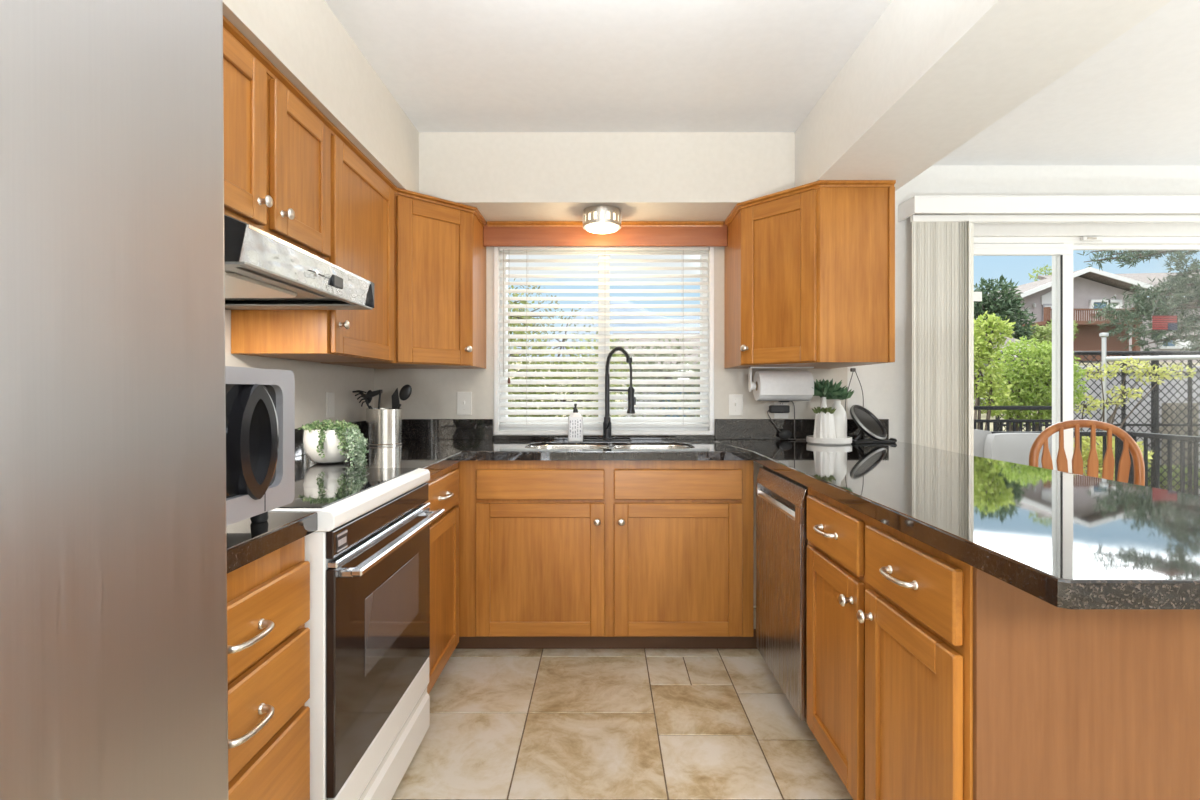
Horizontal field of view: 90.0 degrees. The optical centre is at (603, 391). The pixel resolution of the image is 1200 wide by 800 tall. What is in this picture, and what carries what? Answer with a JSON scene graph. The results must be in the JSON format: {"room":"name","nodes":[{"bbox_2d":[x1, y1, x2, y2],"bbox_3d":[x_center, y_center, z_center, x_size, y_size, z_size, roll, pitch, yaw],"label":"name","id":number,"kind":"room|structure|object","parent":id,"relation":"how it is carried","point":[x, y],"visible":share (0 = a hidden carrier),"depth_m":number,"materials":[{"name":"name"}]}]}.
{"room":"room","nodes":[
{"label":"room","id":0,"kind":"room"},
{"bbox_2d":[225,310,373,427],"bbox_3d":[-1.342,-0.172,-0.275,0.160,2.700,7.450,0,0,0],"label":"wall","id":1,"kind":"structure","parent":0,"point":[313,380],"depth_m":2.64,"materials":[{"name":"paint"}]},
{"bbox_2d":[223,15,332,260],"bbox_3d":[-1.072,-0.664,1.640,0.376,0.481,0.770,0,0,0],"label":"upper cabinet","id":2,"kind":"object","parent":1,"relation":"attached to","point":[277,142],"visible":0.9,"depth_m":1.67,"materials":[{"name":"brown wood"}]},
{"bbox_2d":[224,214,373,309],"bbox_3d":[-1.012,-0.348,1.644,0.494,0.148,0.712,0,0,0],"label":"range hood","id":3,"kind":"object","parent":1,"relation":"attached to","point":[264,271],"visible":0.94,"depth_m":1.60,"materials":[{"name":"silver metal"}]},
{"bbox_2d":[332,275,342,288],"bbox_3d":[-0.771,-0.318,1.735,0.008,0.032,0.060,0,0,0],"label":"switch","id":4,"kind":"object","parent":3,"relation":"attached to","point":[337,280],"depth_m":1.73,"materials":[{"name":"black plastic"}]},
{"bbox_2d":[231,124,397,362],"bbox_3d":[-1.072,-0.517,2.345,0.376,0.775,0.638,0,0,0],"label":"upper cabinet","id":5,"kind":"object","parent":1,"relation":"attached to","point":[362,196],"visible":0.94,"depth_m":2.20,"materials":[{"name":"brown wood"}]},
{"bbox_2d":[326,392,334,417],"bbox_3d":[-1.258,0.060,2.760,0.008,0.116,0.078,0,0,0],"label":"wall outlet","id":6,"kind":"object","parent":1,"relation":"attached to","point":[330,396],"visible":1,"depth_m":2.75,"materials":[{"name":"white plastic"}]},
{"bbox_2d":[329,398,332,411],"bbox_3d":[-1.256,0.060,2.760,0.003,0.068,0.032,0,0,0],"label":"socket","id":7,"kind":"object","parent":6,"relation":"attached to","point":[330,399],"depth_m":2.76,"materials":[{"name":"white plastic"}]},
{"bbox_2d":[223,0,794,221],"bbox_3d":[-0.174,-1.075,1.045,2.176,0.335,4.490,0,0,0],"label":"soffit","id":8,"kind":"structure","parent":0,"point":[506,176],"depth_m":2.87,"materials":[{"name":"paint"}]},
{"bbox_2d":[583,205,620,233],"bbox_3d":[-0.010,-0.850,3.005,0.192,0.113,0.192,0,0,0],"label":"ceiling lamp","id":9,"kind":"object","parent":8,"relation":"attached to","point":[599,219],"visible":1,"depth_m":2.94,"materials":[{"name":"white glass"}]},
{"bbox_2d":[585,212,618,233],"bbox_3d":[-0.010,-0.840,3.005,0.168,0.075,0.168,0,0,0],"label":"diffuser","id":10,"kind":"object","parent":9,"relation":"attached to","point":[595,222],"depth_m":2.94,"materials":[{"name":"beige glass"}]},
{"bbox_2d":[483,221,726,246],"bbox_3d":[0.007,-0.842,3.200,1.303,0.126,0.041,0,0,0],"label":"window valance","id":11,"kind":"object","parent":8,"relation":"attached to","point":[495,233],"visible":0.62,"depth_m":3.20,"materials":[{"name":"brown wood"}]},
{"bbox_2d":[325,0,891,131],"bbox_3d":[-0.254,-1.292,-0.355,2.336,0.100,7.610,0,0,0],"label":"ceiling","id":12,"kind":"structure","parent":0,"point":[449,65],"depth_m":2.22,"materials":[{"name":"paint"}]},
{"bbox_2d":[391,607,852,799],"bbox_3d":[1.969,1.208,-0.355,6.462,0.060,7.290,0,0,0],"label":"floor","id":13,"kind":"structure","parent":0,"point":[506,724],"depth_m":2.08,"materials":[{"name":"tile"}]},
{"bbox_2d":[0,0,227,799],"bbox_3d":[-0.830,0.278,0.402,0.825,1.800,0.720,0,0,0],"label":"refrigerator","id":14,"kind":"object","parent":13,"relation":"on","point":[114,671],"visible":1,"depth_m":0.58,"materials":[{"name":"grey metal"}]},
{"bbox_2d":[227,536,309,799],"bbox_3d":[-0.921,0.740,1.044,0.661,0.876,0.508,0,0,0],"label":"base cabinet","id":15,"kind":"object","parent":13,"relation":"on","point":[268,597],"visible":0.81,"depth_m":1.14,"materials":[{"name":"brown wood"}]},
{"bbox_2d":[226,512,317,573],"bbox_3d":[-0.941,0.280,1.044,0.638,0.040,0.518,0,0,0],"label":"countertop","id":16,"kind":"structure","parent":15,"relation":"on","point":[248,541],"depth_m":1.14,"materials":[{"name":"black stone"}]},
{"bbox_2d":[225,366,294,525],"bbox_3d":[-0.867,0.108,1.030,0.466,0.304,0.430,0,0,0],"label":"microwave","id":17,"kind":"object","parent":16,"relation":"on","point":[260,403],"visible":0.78,"depth_m":1.12,"materials":[{"name":"grey metal"}]},
{"bbox_2d":[268,468,444,799],"bbox_3d":[-0.883,0.716,1.669,0.698,0.924,0.722,0,0,0],"label":"range","id":18,"kind":"object","parent":13,"relation":"on","point":[368,555],"visible":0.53,"depth_m":1.52,"materials":[{"name":"white metal"}]},
{"bbox_2d":[279,468,417,507],"bbox_3d":[-0.913,0.257,1.671,0.578,0.004,0.686,0,0,0],"label":"glass cooktop","id":19,"kind":"object","parent":18,"relation":"in","point":[314,487],"depth_m":1.67,"materials":[{"name":"black glass"}]},
{"bbox_2d":[426,462,458,693],"bbox_3d":[-0.921,0.740,2.356,0.661,0.876,0.643,0,0,0],"label":"base cabinet","id":20,"kind":"object","parent":13,"relation":"on","point":[444,484],"visible":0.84,"depth_m":2.36,"materials":[{"name":"brown wood"}]},
{"bbox_2d":[455,460,756,648],"bbox_3d":[0.015,0.740,2.933,1.405,0.876,0.613,0,0,0],"label":"base cabinet","id":21,"kind":"object","parent":13,"relation":"on","point":[554,554],"visible":0.97,"depth_m":2.67,"materials":[{"name":"brown wood"}]},
{"bbox_2d":[295,419,751,475],"bbox_3d":[-0.304,0.224,2.661,1.911,0.152,1.254,0,0,0],"label":"countertop","id":22,"kind":"structure","parent":21,"relation":"on","point":[434,445],"depth_m":2.71,"materials":[{"name":"black stone"}]},
{"bbox_2d":[298,419,368,464],"bbox_3d":[-0.981,0.182,2.205,0.241,0.176,0.235,0,0,26],"label":"trailing plant","id":23,"kind":"object","parent":22,"relation":"on","point":[326,442],"visible":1,"depth_m":2.14,"materials":[{"name":"green plant"}]},
{"bbox_2d":[366,408,401,445],"bbox_3d":[-1.083,0.170,2.955,0.172,0.178,0.172,0,0,0],"label":"utensil crock","id":24,"kind":"object","parent":22,"relation":"on","point":[383,425],"visible":0.91,"depth_m":2.88,"materials":[{"name":"silver metal"}]},
{"bbox_2d":[352,390,370,408],"bbox_3d":[-1.140,0.121,2.938,0.184,0.260,0.029,0,0,0],"label":"fork","id":25,"kind":"object","parent":24,"relation":"in","point":[360,392],"visible":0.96,"depth_m":2.94,"materials":[{"name":"black plastic"}]},
{"bbox_2d":[366,390,372,408],"bbox_3d":[-1.122,0.120,2.989,0.129,0.261,0.012,0,0,-5],"label":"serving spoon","id":26,"kind":"object","parent":24,"relation":"in","point":[369,399],"visible":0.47,"depth_m":2.98,"materials":[{"name":"black plastic"}]},
{"bbox_2d":[364,390,382,408],"bbox_3d":[-1.129,0.118,2.935,0.080,0.260,0.031,0,0,0],"label":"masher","id":27,"kind":"object","parent":24,"relation":"in","point":[377,392],"visible":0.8,"depth_m":2.92,"materials":[{"name":"black plastic"}]},
{"bbox_2d":[392,388,399,408],"bbox_3d":[-1.058,0.115,2.955,0.101,0.272,0.011,0,0,0],"label":"spatula","id":28,"kind":"object","parent":24,"relation":"in","point":[395,397],"visible":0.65,"depth_m":2.95,"materials":[{"name":"black plastic"}]},
{"bbox_2d":[397,384,411,409],"bbox_3d":[-1.020,0.107,2.933,0.159,0.288,0.024,0,0,-2],"label":"ladle","id":29,"kind":"object","parent":24,"relation":"in","point":[405,392],"visible":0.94,"depth_m":2.93,"materials":[{"name":"black plastic"}]},
{"bbox_2d":[568,403,582,440],"bbox_3d":[-0.152,0.160,3.205,0.078,0.198,0.072,0,0,0],"label":"soap bottle","id":30,"kind":"object","parent":22,"relation":"on","point":[575,420],"visible":1,"depth_m":3.17,"materials":[{"name":"white plastic"}]},
{"bbox_2d":[529,445,689,448],"bbox_3d":[0.028,0.385,2.930,0.801,0.220,0.386,0,0,0],"label":"sink","id":31,"kind":"object","parent":22,"relation":"in","point":[538,446],"visible":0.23,"depth_m":3.12,"materials":[{"name":"silver metal"}]},
{"bbox_2d":[583,346,635,440],"bbox_3d":[0.028,0.008,3.177,0.282,0.504,0.101,0,0,0],"label":"faucet","id":32,"kind":"object","parent":22,"relation":"on","point":[631,399],"visible":1,"depth_m":3.19,"materials":[{"name":"black metal"}]},
{"bbox_2d":[756,466,819,744],"bbox_3d":[0.960,0.742,2.278,0.620,0.872,0.584,0,0,0],"label":"dishwasher","id":33,"kind":"object","parent":13,"relation":"on","point":[781,501],"visible":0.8,"depth_m":2.19,"materials":[{"name":"silver metal"}]},
{"bbox_2d":[807,487,1199,799],"bbox_3d":[0.956,0.740,1.841,0.688,0.877,1.518,0,0,0],"label":"base cabinet","id":34,"kind":"object","parent":13,"relation":"on","point":[931,675],"visible":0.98,"depth_m":1.08,"materials":[{"name":"brown wood"}]},
{"bbox_2d":[710,419,1199,608],"bbox_3d":[1.059,0.224,2.058,0.992,0.152,2.460,0,0,0],"label":"countertop","id":35,"kind":"structure","parent":34,"relation":"on","point":[1066,540],"depth_m":1.30,"materials":[{"name":"black stone"}]},
{"bbox_2d":[767,405,805,439],"bbox_3d":[1.030,0.165,3.249,0.288,0.184,0.064,0,0,0],"label":"plug adapter","id":36,"kind":"object","parent":35,"relation":"on","point":[784,434],"visible":0.9,"depth_m":3.25,"materials":[{"name":"black plastic"}]},
{"bbox_2d":[806,435,851,444],"bbox_3d":[1.136,0.242,3.030,0.216,0.033,0.216,0,0,0],"label":"tray","id":37,"kind":"object","parent":35,"relation":"on","point":[810,439],"visible":0.92,"depth_m":2.94,"materials":[{"name":"white ceramic"}]},
{"bbox_2d":[812,379,845,437],"bbox_3d":[1.106,0.088,3.015,0.230,0.314,0.217,0,0,0],"label":"vase","id":38,"kind":"object","parent":37,"relation":"on","point":[824,427],"visible":0.9,"depth_m":2.97,"materials":[{"name":"white ceramic"}]},
{"bbox_2d":[820,387,854,437],"bbox_3d":[1.183,0.108,3.043,0.185,0.273,0.200,0,0,0],"label":"vase","id":39,"kind":"object","parent":37,"relation":"on","point":[840,416],"visible":0.71,"depth_m":3.02,"materials":[{"name":"white ceramic"}]},
{"bbox_2d":[845,368,863,437],"bbox_3d":[1.338,0.064,3.199,0.100,0.384,0.026,0,0,12],"label":"power cord","id":40,"kind":"object","parent":35,"relation":"on","point":[852,370],"visible":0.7,"depth_m":3.20,"materials":[{"name":"grey plastic"}]},
{"bbox_2d":[850,405,896,442],"bbox_3d":[1.370,0.163,3.083,0.247,0.193,0.172,0,0,-17],"label":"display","id":41,"kind":"object","parent":35,"relation":"on","point":[868,423],"visible":0.98,"depth_m":3.07,"materials":[{"name":"black plastic"}]},
{"bbox_2d":[1029,419,1144,485],"bbox_3d":[2.200,0.655,2.639,0.455,1.051,0.456,0,0,16],"label":"dining chair","id":42,"kind":"object","parent":13,"relation":"on","point":[1129,444],"visible":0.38,"depth_m":2.79,"materials":[{"name":"brown wood"}]},
{"bbox_2d":[374,165,1199,606],"bbox_3d":[1.969,-0.172,3.370,6.782,2.700,0.160,0,0,0],"label":"wall","id":43,"kind":"structure","parent":0,"point":[886,387],"depth_m":3.29,"materials":[{"name":"paint"}]},
{"bbox_2d":[324,188,486,368],"bbox_3d":[-0.942,-0.516,2.970,0.636,0.777,0.638,0,0,0],"label":"upper cabinet","id":44,"kind":"object","parent":43,"relation":"attached to","point":[440,252],"visible":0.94,"depth_m":2.81,"materials":[{"name":"brown wood"}]},
{"bbox_2d":[457,392,471,414],"bbox_3d":[-0.765,0.063,3.283,0.082,0.128,0.014,0,0,0],"label":"light switch","id":45,"kind":"object","parent":43,"relation":"attached to","point":[464,399],"visible":1,"depth_m":3.28,"materials":[{"name":"white plastic"}]},
{"bbox_2d":[295,419,714,456],"bbox_3d":[-0.328,0.204,2.661,1.863,0.112,1.254,0,0,0],"label":"backsplash","id":46,"kind":"structure","parent":43,"relation":"attached to","point":[412,429],"depth_m":3.27,"materials":[{"name":"black stone"}]},
{"bbox_2d":[494,247,713,434],"bbox_3d":[0.000,-0.293,3.345,1.204,1.058,0.130,0,0,0],"label":"window","id":47,"kind":"structure","parent":43,"relation":"in","point":[498,430],"depth_m":3.34,"materials":[{"name":"white plastic"}]},
{"bbox_2d":[499,247,708,426],"bbox_3d":[0.000,-0.314,3.298,1.148,1.013,0.072,0,0,0],"label":"window blind","id":48,"kind":"object","parent":47,"relation":"attached to","point":[503,250],"visible":0.94,"depth_m":3.30,"materials":[{"name":"white plastic"}]},
{"bbox_2d":[728,394,742,415],"bbox_3d":[0.721,0.071,3.283,0.078,0.116,0.014,0,0,0],"label":"light switch","id":49,"kind":"object","parent":43,"relation":"attached to","point":[735,401],"visible":1,"depth_m":3.28,"materials":[{"name":"white plastic"}]},
{"bbox_2d":[774,401,787,418],"bbox_3d":[0.971,0.088,3.285,0.078,0.116,0.008,0,0,0],"label":"wall outlet","id":50,"kind":"object","parent":43,"relation":"attached to","point":[776,415],"visible":0.49,"depth_m":3.28,"materials":[{"name":"white plastic"}]},
{"bbox_2d":[779,401,805,440],"bbox_3d":[1.027,0.150,3.251,0.159,0.226,0.053,0,0,22],"label":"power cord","id":51,"kind":"object","parent":50,"relation":"attached to","point":[779,401],"visible":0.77,"depth_m":3.25,"materials":[{"name":"black plastic"}]},
{"bbox_2d":[715,419,888,439],"bbox_3d":[1.079,0.204,3.278,0.946,0.112,0.020,0,0,0],"label":"backsplash","id":52,"kind":"structure","parent":43,"relation":"attached to","point":[725,429],"depth_m":3.27,"materials":[{"name":"black stone"}]},
{"bbox_2d":[724,180,895,368],"bbox_3d":[0.944,-0.516,2.926,0.610,0.777,0.725,0,0,0],"label":"upper cabinet","id":53,"kind":"object","parent":43,"relation":"attached to","point":[809,269],"visible":0.98,"depth_m":2.60,"materials":[{"name":"brown wood"}]},
{"bbox_2d":[748,367,813,391],"bbox_3d":[0.903,-0.064,3.060,0.322,0.127,0.044,0,0,0],"label":"paper towel holder","id":54,"kind":"object","parent":53,"relation":"attached to","point":[751,385],"visible":0.98,"depth_m":3.04,"materials":[{"name":"white plastic"}]},
{"bbox_2d":[753,371,813,400],"bbox_3d":[0.912,-0.031,3.060,0.268,0.152,0.153,0,0,0],"label":"paper towel roll","id":55,"kind":"object","parent":54,"relation":"hanging from","point":[770,385],"visible":0.94,"depth_m":2.99,"materials":[{"name":"white paper"}]},
{"bbox_2d":[898,195,1199,221],"bbox_3d":[2.856,-0.976,3.202,2.488,0.091,0.174,0,0,0],"label":"blind valance","id":56,"kind":"object","parent":43,"relation":"attached to","point":[917,203],"visible":1,"depth_m":3.12,"materials":[{"name":"white plastic"}]},
{"bbox_2d":[910,215,1199,455],"bbox_3d":[2.836,0.108,3.171,2.428,2.080,0.063,0,0,0],"label":"vertical blind","id":57,"kind":"object","parent":43,"relation":"attached to","point":[942,245],"visible":0.65,"depth_m":3.16,"materials":[{"name":"beige fabric"}]},
{"bbox_2d":[974,237,1199,472],"bbox_3d":[2.940,0.161,3.360,2.020,2.035,0.100,0,0,0],"label":"door","id":58,"kind":"structure","parent":43,"relation":"in","point":[1061,249],"depth_m":3.32,"materials":[{"name":"white plastic"}]},
{"bbox_2d":[1081,236,1102,240],"bbox_3d":[2.675,-0.840,3.287,0.110,0.022,0.030,0,0,0],"label":"sensor","id":59,"kind":"object","parent":43,"relation":"attached to","point":[1084,238],"visible":1,"depth_m":3.28,"materials":[{"name":"white plastic"}]},
{"bbox_2d":[795,0,1171,190],"bbox_3d":[1.115,-1.125,-0.355,0.401,0.435,7.290,0,0,0],"label":"ceiling beam","id":60,"kind":"structure","parent":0,"point":[928,77],"depth_m":1.83,"materials":[{"name":"paint"}]},
{"bbox_2d":[934,0,1199,164],"bbox_3d":[3.337,-1.292,-0.355,4.045,0.100,7.610,0,0,0],"label":"ceiling","id":61,"kind":"structure","parent":0,"point":[1135,100],"depth_m":2.66,"materials":[{"name":"paint"}]},
{"bbox_3d":[3.300,1.348,4.904,4.200,0.040,2.869,0,0,0],"label":"floor","id":62,"kind":"structure","parent":0,"visible":0},
{"bbox_2d":[974,429,1051,467],"bbox_3d":[3.825,0.834,5.592,1.850,0.947,0.717,0,0,0],"label":"outdoor sofa","id":63,"kind":"object","parent":62,"relation":"on","point":[1008,447],"visible":0.14,"depth_m":5.63,"materials":[{"name":"white fabric"}]},
{"bbox_2d":[974,429,991,457],"bbox_3d":[3.376,0.669,5.800,0.798,0.617,0.195,0,0,0],"label":"cushion","id":64,"kind":"object","parent":63,"relation":"on","point":[982,438],"depth_m":5.76,"materials":[{"name":"grey fabric"}]},
{"bbox_2d":[991,431,1127,480],"bbox_3d":[3.621,0.861,6.060,3.298,0.934,0.060,0,0,0],"label":"deck railing","id":65,"kind":"object","parent":62,"relation":"on","point":[1118,442],"visible":0.05,"depth_m":6.05,"materials":[{"name":"black metal"}]},
{"bbox_2d":[1128,431,1199,494],"bbox_3d":[5.293,0.861,4.805,0.060,0.934,2.566,0,0,0],"label":"deck railing","id":66,"kind":"object","parent":62,"relation":"on","point":[1195,439],"visible":0.47,"depth_m":5.62,"materials":[{"name":"black metal"}]},
{"label":"outside","id":67,"kind":"structure","parent":0,"visible":0},
{"bbox_2d":[508,362,1199,430],"bbox_3d":[15.000,0.378,30.990,110.000,3.719,55.000,0,0,0],"label":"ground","id":68,"kind":"structure","parent":67,"point":[983,416],"depth_m":21.83,"materials":[{"name":"green plant"}]},
{"bbox_2d":[508,279,629,416],"bbox_3d":[-0.782,0.265,9.052,2.448,4.026,1.126,0,0,0],"label":"tree","id":69,"kind":"object","parent":68,"relation":"on","point":[546,310],"visible":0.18,"depth_m":8.95,"materials":[{"name":"green plant"}]},
{"bbox_2d":[508,285,636,416],"bbox_3d":[-0.725,0.485,7.090,2.403,3.586,1.251,0,0,-18],"label":"tree","id":70,"kind":"object","parent":68,"relation":"on","point":[512,286],"visible":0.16,"depth_m":7.03,"materials":[{"name":"green plant"}]},
{"bbox_2d":[588,339,699,416],"bbox_3d":[1.046,0.648,10.206,2.768,3.260,1.536,0,0,0],"label":"tree","id":71,"kind":"object","parent":68,"relation":"on","point":[616,340],"visible":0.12,"depth_m":10.09,"materials":[{"name":"green plant"}]},
{"bbox_2d":[612,333,699,416],"bbox_3d":[2.350,0.278,13.500,4.300,3.200,3.800,0,0,0],"label":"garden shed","id":72,"kind":"object","parent":68,"relation":"on","point":[621,340],"visible":0.05,"depth_m":12.11,"materials":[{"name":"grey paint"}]},
{"bbox_2d":[974,311,1015,430],"bbox_3d":[4.657,0.636,7.417,0.805,3.285,0.570,0,0,0],"label":"sapling","id":73,"kind":"object","parent":68,"relation":"on","point":[982,355],"visible":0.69,"depth_m":7.32,"materials":[{"name":"green plant"}]},
{"bbox_2d":[974,275,1036,342],"bbox_3d":[15.437,-2.503,24.017,3.529,4.363,2.528,0,0,0],"label":"conifer","id":74,"kind":"object","parent":68,"relation":"on","point":[1004,306],"visible":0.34,"depth_m":23.42,"materials":[{"name":"green plant"}]},
{"bbox_2d":[974,336,1050,404],"bbox_3d":[13.733,-0.283,20.000,5.387,3.723,4.000,0,0,0],"label":"outbuilding","id":75,"kind":"structure","parent":68,"relation":"on","point":[1007,339],"depth_m":20.25,"materials":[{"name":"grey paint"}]},
{"bbox_2d":[974,406,1051,430],"bbox_3d":[4.816,0.663,7.100,1.288,1.005,0.060,0,0,0],"label":"stair railing","id":76,"kind":"object","parent":68,"relation":"on","point":[981,421],"visible":0.11,"depth_m":7.08,"materials":[{"name":"black metal"}]},
{"bbox_2d":[981,335,1089,430],"bbox_3d":[5.766,0.752,8.069,1.316,3.052,0.927,0,0,0],"label":"shrub","id":77,"kind":"object","parent":68,"relation":"on","point":[1026,391],"visible":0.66,"depth_m":7.89,"materials":[{"name":"green plant"}]},
{"bbox_2d":[1028,264,1051,280],"bbox_3d":[31.025,-5.098,41.982,2.536,7.752,1.861,0,0,0],"label":"tree","id":78,"kind":"object","parent":68,"relation":"on","point":[1045,268],"visible":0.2,"depth_m":41.95,"materials":[{"name":"green plant"}]},
{"bbox_2d":[1026,319,1078,342],"bbox_3d":[19.313,-2.087,26.039,2.230,2.731,1.476,0,0,0],"label":"shrub","id":79,"kind":"object","parent":68,"relation":"on","point":[1039,333],"visible":0.39,"depth_m":25.76,"materials":[{"name":"green plant"}]},
{"bbox_2d":[978,267,1199,362],"bbox_3d":[27.575,-4.250,33.750,14.450,5.500,11.100,0,0,0],"label":"house","id":80,"kind":"structure","parent":68,"relation":"on","point":[1091,285],"depth_m":29.97,"materials":[{"name":"brown"}]},
{"bbox_2d":[995,351,1199,494],"bbox_3d":[8.240,0.783,9.000,4.727,2.796,0.086,0,0,0],"label":"fence","id":81,"kind":"object","parent":68,"relation":"on","point":[1155,424],"visible":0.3,"depth_m":8.97,"materials":[{"name":"black metal"}]},
{"bbox_2d":[1073,436,1153,480],"bbox_3d":[6.373,1.384,7.698,1.154,1.787,0.675,0,0,0],"label":"shrub","id":82,"kind":"object","parent":68,"relation":"on","point":[1085,442],"visible":0.17,"depth_m":7.58,"materials":[{"name":"green plant"}]},
{"bbox_2d":[1074,357,1195,471],"bbox_3d":[7.404,0.889,8.391,1.675,2.779,0.494,0,0,0],"label":"tree","id":83,"kind":"object","parent":68,"relation":"on","point":[1176,367],"visible":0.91,"depth_m":8.38,"materials":[{"name":"green plant"}]},
{"bbox_2d":[1073,366,1199,495],"bbox_3d":[10.056,0.902,9.900,4.989,2.653,0.300,0,0,0],"label":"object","id":84,"kind":"structure","parent":68,"relation":"on","point":[1089,382],"depth_m":9.80,"materials":[{"name":"grey paint"}]},
{"bbox_2d":[1077,250,1199,350],"bbox_3d":[9.610,-0.920,10.418,3.462,3.996,1.277,0,0,-4],"label":"pine tree","id":85,"kind":"object","parent":68,"relation":"on","point":[1144,308],"visible":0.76,"depth_m":10.23,"materials":[{"name":"green plant"}]},
{"bbox_2d":[1152,295,1176,329],"bbox_3d":[8.972,-1.285,9.648,0.398,0.585,0.112,0,0,0],"label":"flag","id":86,"kind":"object","parent":85,"relation":"hanging from","point":[1159,322],"visible":1,"depth_m":9.60,"materials":[{"name":"red fabric"}]},
{"bbox_2d":[1099,333,1199,430],"bbox_3d":[8.303,0.653,8.800,2.050,3.049,0.107,0,0,0],"label":"pipe rail","id":87,"kind":"object","parent":68,"relation":"on","point":[1103,336],"visible":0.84,"depth_m":8.77,"materials":[{"name":"grey metal"}]},
{"bbox_2d":[1148,462,1199,491],"bbox_3d":[8.776,1.668,9.272,1.344,1.219,0.446,0,0,0],"label":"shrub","id":88,"kind":"object","parent":68,"relation":"on","point":[1177,471],"visible":0.3,"depth_m":9.18,"materials":[{"name":"green plant"}]},
{"bbox_2d":[1159,403,1198,494],"bbox_3d":[9.136,1.177,9.535,0.573,2.003,0.070,0,0,0],"label":"fence","id":89,"kind":"object","parent":68,"relation":"on","point":[1173,407],"visible":0.37,"depth_m":9.50,"materials":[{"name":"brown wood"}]},
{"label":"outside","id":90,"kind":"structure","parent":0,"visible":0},
{"bbox_2d":[508,292,985,362],"bbox_3d":[0.000,-16.871,195.000,520.000,48.099,90.000,0,0,0],"label":"house","id":91,"kind":"structure","parent":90,"point":[592,302],"depth_m":201.91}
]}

